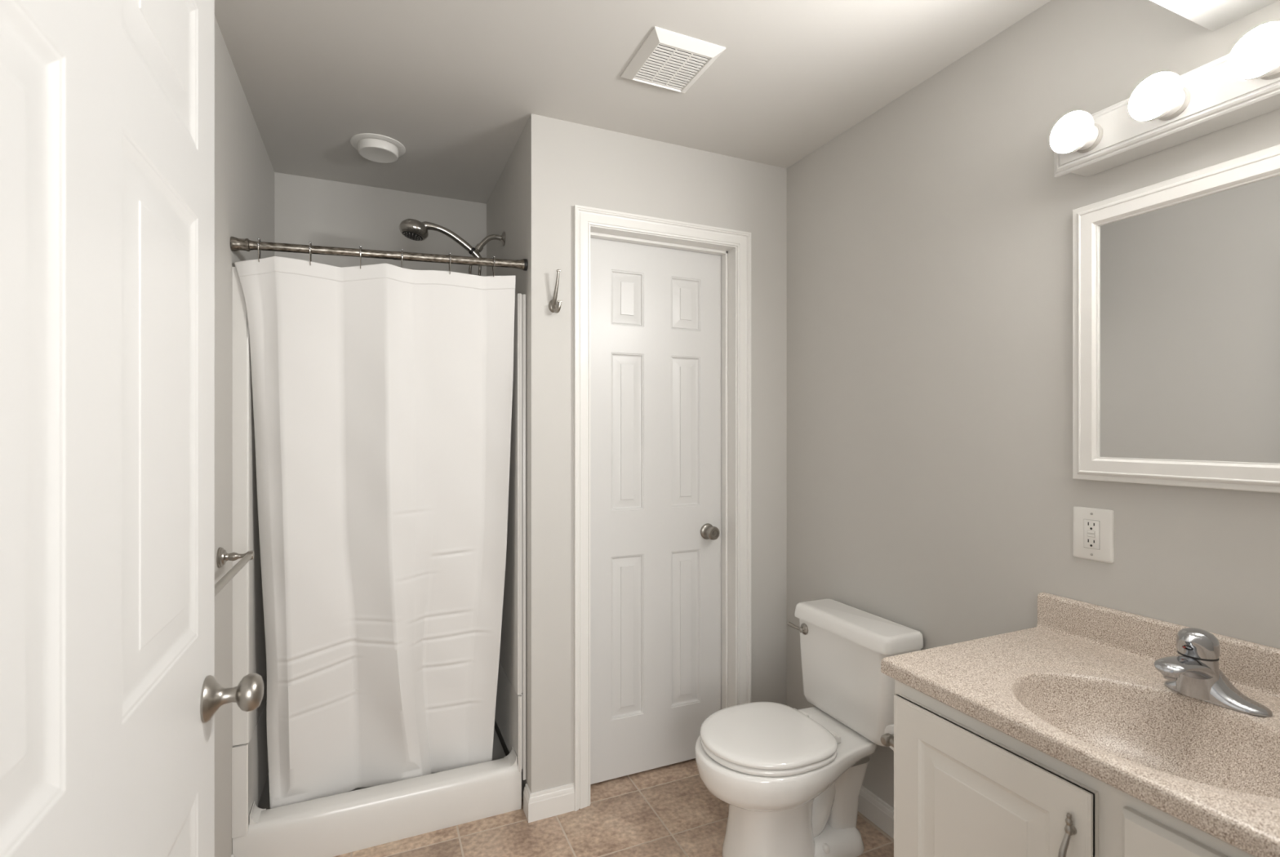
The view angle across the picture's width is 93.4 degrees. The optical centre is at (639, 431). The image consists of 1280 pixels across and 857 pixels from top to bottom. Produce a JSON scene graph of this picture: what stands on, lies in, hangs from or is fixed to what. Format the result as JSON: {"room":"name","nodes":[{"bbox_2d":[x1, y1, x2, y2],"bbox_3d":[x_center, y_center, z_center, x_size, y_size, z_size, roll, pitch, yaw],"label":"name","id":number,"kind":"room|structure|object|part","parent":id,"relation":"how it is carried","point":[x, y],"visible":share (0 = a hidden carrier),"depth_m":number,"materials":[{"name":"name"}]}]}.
{"room":"bathroom","nodes":[
{"label":"bathroom","id":0,"kind":"room"},
{"bbox_2d":[214,16,274,856],"bbox_3d":[-1.027,0.135,1.241,0.120,2.470,3.000,0,0,-24],"label":"wall","id":1,"kind":"structure","parent":0,"point":[244,172],"depth_m":1.70,"materials":[{"name":"grey paint"}]},
{"bbox_2d":[214,546,254,595],"bbox_3d":[-0.976,0.337,1.376,0.081,0.055,0.601,0,0,-24],"label":"towel bar","id":2,"kind":"object","parent":1,"relation":"attached to","point":[222,557],"visible":0.55,"depth_m":1.58,"materials":[{"name":"silver metal"}]},
{"bbox_3d":[-1.087,0.337,1.626,0.081,0.055,0.055,0,0,-24],"label":"post","id":3,"kind":"part","parent":2,"relation":"part of","materials":[{"name":"silver metal"}]},
{"bbox_2d":[274,172,486,276],"bbox_3d":[-0.664,0.135,2.959,1.971,2.470,0.120,0,0,-24],"label":"wall","id":4,"kind":"structure","parent":0,"point":[318,211],"depth_m":2.65,"materials":[{"name":"grey paint"}]},
{"bbox_2d":[333,758,893,856],"bbox_3d":[-0.037,1.350,1.323,2.399,0.060,3.650,0,0,-24],"label":"floor","id":5,"kind":"structure","parent":0,"point":[668,811],"depth_m":2.00,"materials":[{"name":"beige tile"}]},
{"bbox_2d":[231,266,525,856],"bbox_3d":[-0.959,0.420,2.308,0.866,1.800,0.826,0,0,-24],"label":"shower stall","id":6,"kind":"object","parent":5,"relation":"on","point":[357,819],"visible":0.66,"depth_m":1.91,"materials":[{"name":"white plastic"}]},
{"bbox_3d":[-1.312,0.352,2.127,0.073,1.665,0.779,0,0,-24],"label":"panel","id":7,"kind":"part","parent":6,"relation":"part of","materials":[{"name":"white plastic"}]},
{"bbox_3d":[-0.581,0.352,2.449,0.061,1.665,0.779,0,0,-24],"label":"panel","id":8,"kind":"part","parent":6,"relation":"part of","materials":[{"name":"white plastic"}]},
{"bbox_2d":[695,598,923,856],"bbox_3d":[0.486,0.967,1.905,0.666,0.707,0.433,0,0,-24],"label":"toilet","id":9,"kind":"object","parent":5,"relation":"on","point":[790,780],"visible":1,"depth_m":1.83,"materials":[{"name":"white ceramic"}]},
{"bbox_3d":[0.378,0.926,1.853,0.391,0.020,0.375,0,0,-24],"label":"seat lid","id":10,"kind":"part","parent":9,"relation":"part of","materials":[{"name":"white plastic"}]},
{"bbox_3d":[0.378,0.949,1.853,0.388,0.019,0.372,0,0,-24],"label":"seat","id":11,"kind":"part","parent":9,"relation":"part of","materials":[{"name":"white plastic"}]},
{"bbox_3d":[0.436,1.024,1.879,0.554,0.128,0.380,0,0,-24],"label":"bowl","id":12,"kind":"part","parent":9,"relation":"part of","materials":[{"name":"white ceramic"}]},
{"bbox_3d":[0.559,0.694,2.130,0.028,0.038,0.078,0,0,-35],"label":"flush lever","id":13,"kind":"part","parent":9,"relation":"part of","materials":[{"name":"silver metal"}]},
{"bbox_3d":[0.711,0.638,2.005,0.174,0.051,0.433,0,0,-24],"label":"tank lid","id":14,"kind":"part","parent":9,"relation":"part of","materials":[{"name":"white ceramic"}]},
{"bbox_3d":[0.717,0.808,2.006,0.162,0.302,0.420,0,0,-24],"label":"tank","id":15,"kind":"part","parent":9,"relation":"part of","materials":[{"name":"white ceramic"}]},
{"bbox_2d":[893,679,1254,856],"bbox_3d":[0.913,0.923,1.056,0.579,0.793,0.730,0,0,-24],"label":"vanity cabinet","id":16,"kind":"object","parent":5,"relation":"on","point":[964,786],"visible":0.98,"depth_m":1.06,"materials":[{"name":"white paint"}]},
{"bbox_2d":[880,733,893,747],"bbox_3d":[0.627,0.695,1.366,0.168,0.038,0.069,0,0,-24],"label":"toilet paper holder","id":17,"kind":"object","parent":16,"relation":"attached to","point":[886,740],"visible":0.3,"depth_m":1.35,"materials":[{"name":"silver metal"}]},
{"bbox_2d":[884,724,893,751],"bbox_3d":[0.618,0.697,1.386,0.095,0.056,0.056,0,0,-24],"label":"toilet paper roll","id":18,"kind":"object","parent":17,"relation":"on","point":[889,729],"visible":0.12,"depth_m":1.38,"materials":[{"name":"white paper"}]},
{"bbox_3d":[0.620,0.880,1.099,0.020,0.650,0.382,0,0,-24],"label":"door","id":19,"kind":"part","parent":16,"relation":"part of","materials":[{"name":"white paint"}]},
{"bbox_3d":[0.664,0.670,0.940,0.030,0.147,0.015,0,0,-24],"label":"handle","id":20,"kind":"part","parent":16,"relation":"part of","materials":[{"name":"silver metal"}]},
{"bbox_2d":[880,592,1279,856],"bbox_3d":[0.917,0.516,1.067,0.564,0.218,0.764,0,0,-24],"label":"vanity countertop","id":21,"kind":"structure","parent":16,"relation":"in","point":[1082,687],"depth_m":1.15,"materials":[{"name":"beige stone"}]},
{"bbox_2d":[1153,627,1272,716],"bbox_3d":[1.016,0.429,1.091,0.159,0.125,0.154,0,0,-24],"label":"faucet","id":22,"kind":"object","parent":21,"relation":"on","point":[1195,672],"visible":1,"depth_m":1.09,"materials":[{"name":"silver metal"}]},
{"bbox_3d":[0.990,0.442,1.101,0.118,0.060,0.058,0,0,-24],"label":"spout","id":23,"kind":"part","parent":22,"relation":"part of","materials":[{"name":"silver metal"}]},
{"bbox_3d":[1.038,0.391,1.122,0.061,0.047,0.064,0,0,26],"label":"handle","id":24,"kind":"part","parent":22,"relation":"part of","materials":[{"name":"silver metal"}]},
{"bbox_3d":[0.771,0.638,0.758,0.020,0.164,0.289,0,0,-24],"label":"drawer","id":25,"kind":"part","parent":16,"relation":"part of","materials":[{"name":"white paint"}]},
{"bbox_2d":[214,0,1051,204],"bbox_3d":[-0.132,-1.110,1.636,2.320,0.060,3.000,0,0,-24],"label":"ceiling","id":26,"kind":"structure","parent":0,"point":[458,83],"depth_m":1.80,"materials":[{"name":"white paint"}]},
{"bbox_2d":[350,133,405,163],"bbox_3d":[-0.990,-1.062,2.282,0.192,0.038,0.192,0,0,-24],"label":"recessed light","id":27,"kind":"object","parent":26,"relation":"in","point":[380,148],"visible":1,"depth_m":2.24,"materials":[{"name":"white plastic"}]},
{"bbox_2d":[620,26,725,93],"bbox_3d":[0.091,-1.070,1.764,0.220,0.022,0.244,0,0,-24],"label":"exhaust fan","id":28,"kind":"object","parent":26,"relation":"attached to","point":[668,60],"visible":1,"depth_m":1.73,"materials":[{"name":"white plastic"}]},
{"bbox_2d":[486,113,786,799],"bbox_3d":[-0.060,0.140,2.679,1.073,2.460,0.900,0,0,-24],"label":"wall","id":29,"kind":"structure","parent":0,"point":[554,166],"depth_m":2.17,"materials":[{"name":"grey paint"}]},
{"bbox_2d":[230,236,527,271],"bbox_3d":[-0.791,-0.563,1.930,0.867,0.079,0.042,0,0,-24],"label":"curtain rod","id":30,"kind":"object","parent":29,"relation":"attached to","point":[237,244],"visible":1,"depth_m":1.90,"materials":[{"name":"silver metal"}]},
{"bbox_2d":[257,237,261,262],"bbox_3d":[-1.123,-0.533,1.778,0.007,0.072,0.040,0,0,-24],"label":"curtain ring","id":31,"kind":"object","parent":30,"relation":"hanging from","point":[258,238],"visible":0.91,"depth_m":1.77,"materials":[{"name":"silver metal"}]},
{"bbox_2d":[308,241,311,265],"bbox_3d":[-1.001,-0.539,1.833,0.007,0.072,0.040,0,0,-24],"label":"curtain ring","id":32,"kind":"object","parent":30,"relation":"hanging from","point":[309,242],"visible":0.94,"depth_m":1.82,"materials":[{"name":"silver metal"}]},
{"bbox_2d":[359,245,361,268],"bbox_3d":[-0.876,-0.545,1.890,0.007,0.072,0.040,0,0,-24],"label":"curtain ring","id":33,"kind":"object","parent":30,"relation":"hanging from","point":[360,246],"visible":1,"depth_m":1.88,"materials":[{"name":"silver metal"}]},
{"bbox_2d":[234,256,515,808],"bbox_3d":[-0.838,0.335,1.994,0.822,1.747,0.189,0,0,-24],"label":"shower curtain","id":34,"kind":"object","parent":30,"relation":"hanging from","point":[382,393],"visible":1,"depth_m":1.96,"materials":[{"name":"white fabric"}]},
{"bbox_2d":[400,248,403,267],"bbox_3d":[-0.766,-0.550,1.940,0.007,0.072,0.040,0,0,-24],"label":"curtain ring","id":35,"kind":"object","parent":30,"relation":"hanging from","point":[402,250],"visible":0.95,"depth_m":1.93,"materials":[{"name":"silver metal"}]},
{"bbox_2d":[448,252,451,274],"bbox_3d":[-0.631,-0.557,2.001,0.007,0.072,0.040,0,0,-24],"label":"curtain ring","id":36,"kind":"object","parent":30,"relation":"hanging from","point":[450,253],"visible":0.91,"depth_m":1.99,"materials":[{"name":"silver metal"}]},
{"bbox_2d":[492,255,495,276],"bbox_3d":[-0.500,-0.563,2.061,0.007,0.072,0.040,0,0,-24],"label":"curtain ring","id":37,"kind":"object","parent":30,"relation":"hanging from","point":[494,256],"visible":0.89,"depth_m":2.05,"materials":[{"name":"silver metal"}]},
{"bbox_2d":[399,218,505,275],"bbox_3d":[-0.737,-0.299,2.383,0.402,1.042,0.109,0,0,-24],"label":"shower","id":38,"kind":"object","parent":29,"relation":"attached to","point":[413,229],"visible":0.52,"depth_m":2.35,"materials":[{"name":"silver metal"}]},
{"bbox_3d":[-0.748,-0.748,2.378,0.248,0.132,0.032,0,0,-24],"label":"handle","id":39,"kind":"part","parent":38,"relation":"part of","materials":[{"name":"silver metal"}]},
{"bbox_3d":[-0.609,-0.769,2.453,0.107,0.070,0.021,0,0,-24],"label":"shower arm","id":40,"kind":"part","parent":38,"relation":"part of","materials":[{"name":"silver metal"}]},
{"bbox_2d":[523,782,574,822],"bbox_3d":[0.095,1.275,2.283,1.063,0.090,0.076,0,0,-24],"label":"baseboard","id":41,"kind":"structure","parent":29,"relation":"attached to","point":[540,805],"depth_m":2.07,"materials":[{"name":"white wood"}]},
{"bbox_2d":[548,269,561,313],"bbox_3d":[-0.289,-0.474,2.056,0.033,0.144,0.055,0,0,-24],"label":"robe hook","id":42,"kind":"object","parent":29,"relation":"attached to","point":[554,306],"visible":1,"depth_m":2.05,"materials":[{"name":"silver metal"}]},
{"bbox_3d":[-0.298,-0.432,2.076,0.033,0.044,0.010,0,0,-24],"label":"wall plate","id":43,"kind":"part","parent":42,"relation":"part of","materials":[{"name":"silver metal"}]},
{"bbox_2d":[590,237,721,784],"bbox_3d":[0.070,0.292,2.329,0.598,2.028,0.096,0,0,-24],"label":"door","id":44,"kind":"structure","parent":29,"relation":"in","point":[655,312],"depth_m":2.34,"materials":[{"name":"white paint"}]},
{"bbox_3d":[0.282,0.403,2.404,0.064,0.064,0.060,0,0,-24],"label":"knob","id":45,"kind":"part","parent":44,"relation":"part of","materials":[{"name":"silver metal"}]},
{"bbox_2d":[573,204,751,811],"bbox_3d":[0.080,0.267,2.305,0.728,2.107,0.138,0,0,-24],"label":"door frame","id":46,"kind":"structure","parent":29,"relation":"attached to","point":[734,246],"depth_m":2.38,"materials":[{"name":"white wood"}]},
{"bbox_2d":[786,0,1279,808],"bbox_3d":[0.850,0.135,2.069,0.120,2.470,3.000,0,0,-24],"label":"wall","id":47,"kind":"structure","parent":0,"point":[932,491],"depth_m":1.69,"materials":[{"name":"grey paint"}]},
{"bbox_2d":[857,785,893,839],"bbox_3d":[0.810,1.275,1.995,0.013,0.090,1.052,0,0,-24],"label":"baseboard","id":48,"kind":"structure","parent":47,"relation":"attached to","point":[870,806],"depth_m":2.02,"materials":[{"name":"white wood"}]},
{"bbox_2d":[1072,506,1114,563],"bbox_3d":[1.065,0.242,1.421,0.009,0.123,0.088,0,0,-24],"label":"wall outlet","id":49,"kind":"object","parent":47,"relation":"attached to","point":[1093,529],"visible":1,"depth_m":1.42,"materials":[{"name":"white plastic"}]},
{"bbox_2d":[1084,519,1099,550],"bbox_3d":[1.064,0.242,1.421,0.001,0.068,0.035,0,0,-24],"label":"receptacle","id":50,"kind":"object","parent":49,"relation":"attached to","point":[1091,526],"depth_m":1.42,"materials":[{"name":"white plastic"}]},
{"bbox_2d":[1049,22,1279,177],"bbox_3d":[1.103,-0.656,1.140,0.167,0.110,0.625,0,0,-24],"label":"vanity light","id":51,"kind":"object","parent":47,"relation":"attached to","point":[1167,109],"visible":1,"depth_m":1.18,"materials":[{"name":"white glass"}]},
{"bbox_3d":[0.971,-0.656,1.336,0.060,0.088,0.088,0,0,-24],"label":"bulb","id":52,"kind":"part","parent":51,"relation":"part of","materials":[{"name":"white glass"}]},
{"bbox_2d":[1076,123,1102,153],"bbox_3d":[1.000,-0.656,1.349,0.011,0.061,0.061,0,0,-24],"label":"socket","id":53,"kind":"object","parent":51,"relation":"attached to","point":[1095,146],"depth_m":1.33,"materials":[{"name":"grey"}]},
{"bbox_3d":[1.033,-0.656,1.194,0.060,0.088,0.088,0,0,-24],"label":"bulb","id":54,"kind":"part","parent":51,"relation":"part of","materials":[{"name":"white glass"}]},
{"bbox_2d":[1158,86,1191,120],"bbox_3d":[1.063,-0.656,1.207,0.011,0.061,0.061,0,0,-24],"label":"socket","id":55,"kind":"object","parent":51,"relation":"attached to","point":[1182,112],"depth_m":1.19,"materials":[{"name":"grey"}]},
{"bbox_3d":[1.096,-0.656,1.052,0.060,0.088,0.088,0,0,-24],"label":"bulb","id":56,"kind":"part","parent":51,"relation":"part of","materials":[{"name":"white glass"}]},
{"bbox_2d":[1261,71,1279,79],"bbox_3d":[1.125,-0.656,1.065,0.011,0.061,0.061,0,0,-24],"label":"socket","id":57,"kind":"object","parent":51,"relation":"attached to","point":[1274,75],"depth_m":1.07,"materials":[{"name":"grey"}]},
{"bbox_2d":[1072,144,1279,493],"bbox_3d":[1.164,-0.208,1.171,0.031,0.644,0.603,0,0,-24],"label":"wall mirror","id":58,"kind":"object","parent":47,"relation":"attached to","point":[1176,281],"visible":1,"depth_m":1.25,"materials":[{"name":"white painted wood"},{"name":"silvered mirror glass"}]},
{"bbox_2d":[1150,0,1279,31],"bbox_3d":[0.383,-0.949,0.586,1.935,0.282,0.533,0,0,-24],"label":"ceiling","id":59,"kind":"structure","parent":0,"point":[1213,15],"depth_m":1.16,"materials":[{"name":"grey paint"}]},
{"bbox_3d":[0.475,0.145,0.379,1.971,2.450,0.120,0,0,-24],"label":"wall","id":60,"kind":"structure","parent":0,"visible":0},
{"bbox_2d":[0,0,263,856],"bbox_3d":[-0.476,0.296,0.552,0.110,2.024,0.914,0,0,-24],"label":"door","id":61,"kind":"structure","parent":60,"relation":"in","point":[111,695],"depth_m":0.58,"materials":[{"name":"white paint"}]},
{"bbox_3d":[-0.622,0.404,0.926,0.074,0.067,0.067,0,0,-24],"label":"knob","id":62,"kind":"part","parent":61,"relation":"part of","materials":[{"name":"silver metal"}]}
]}

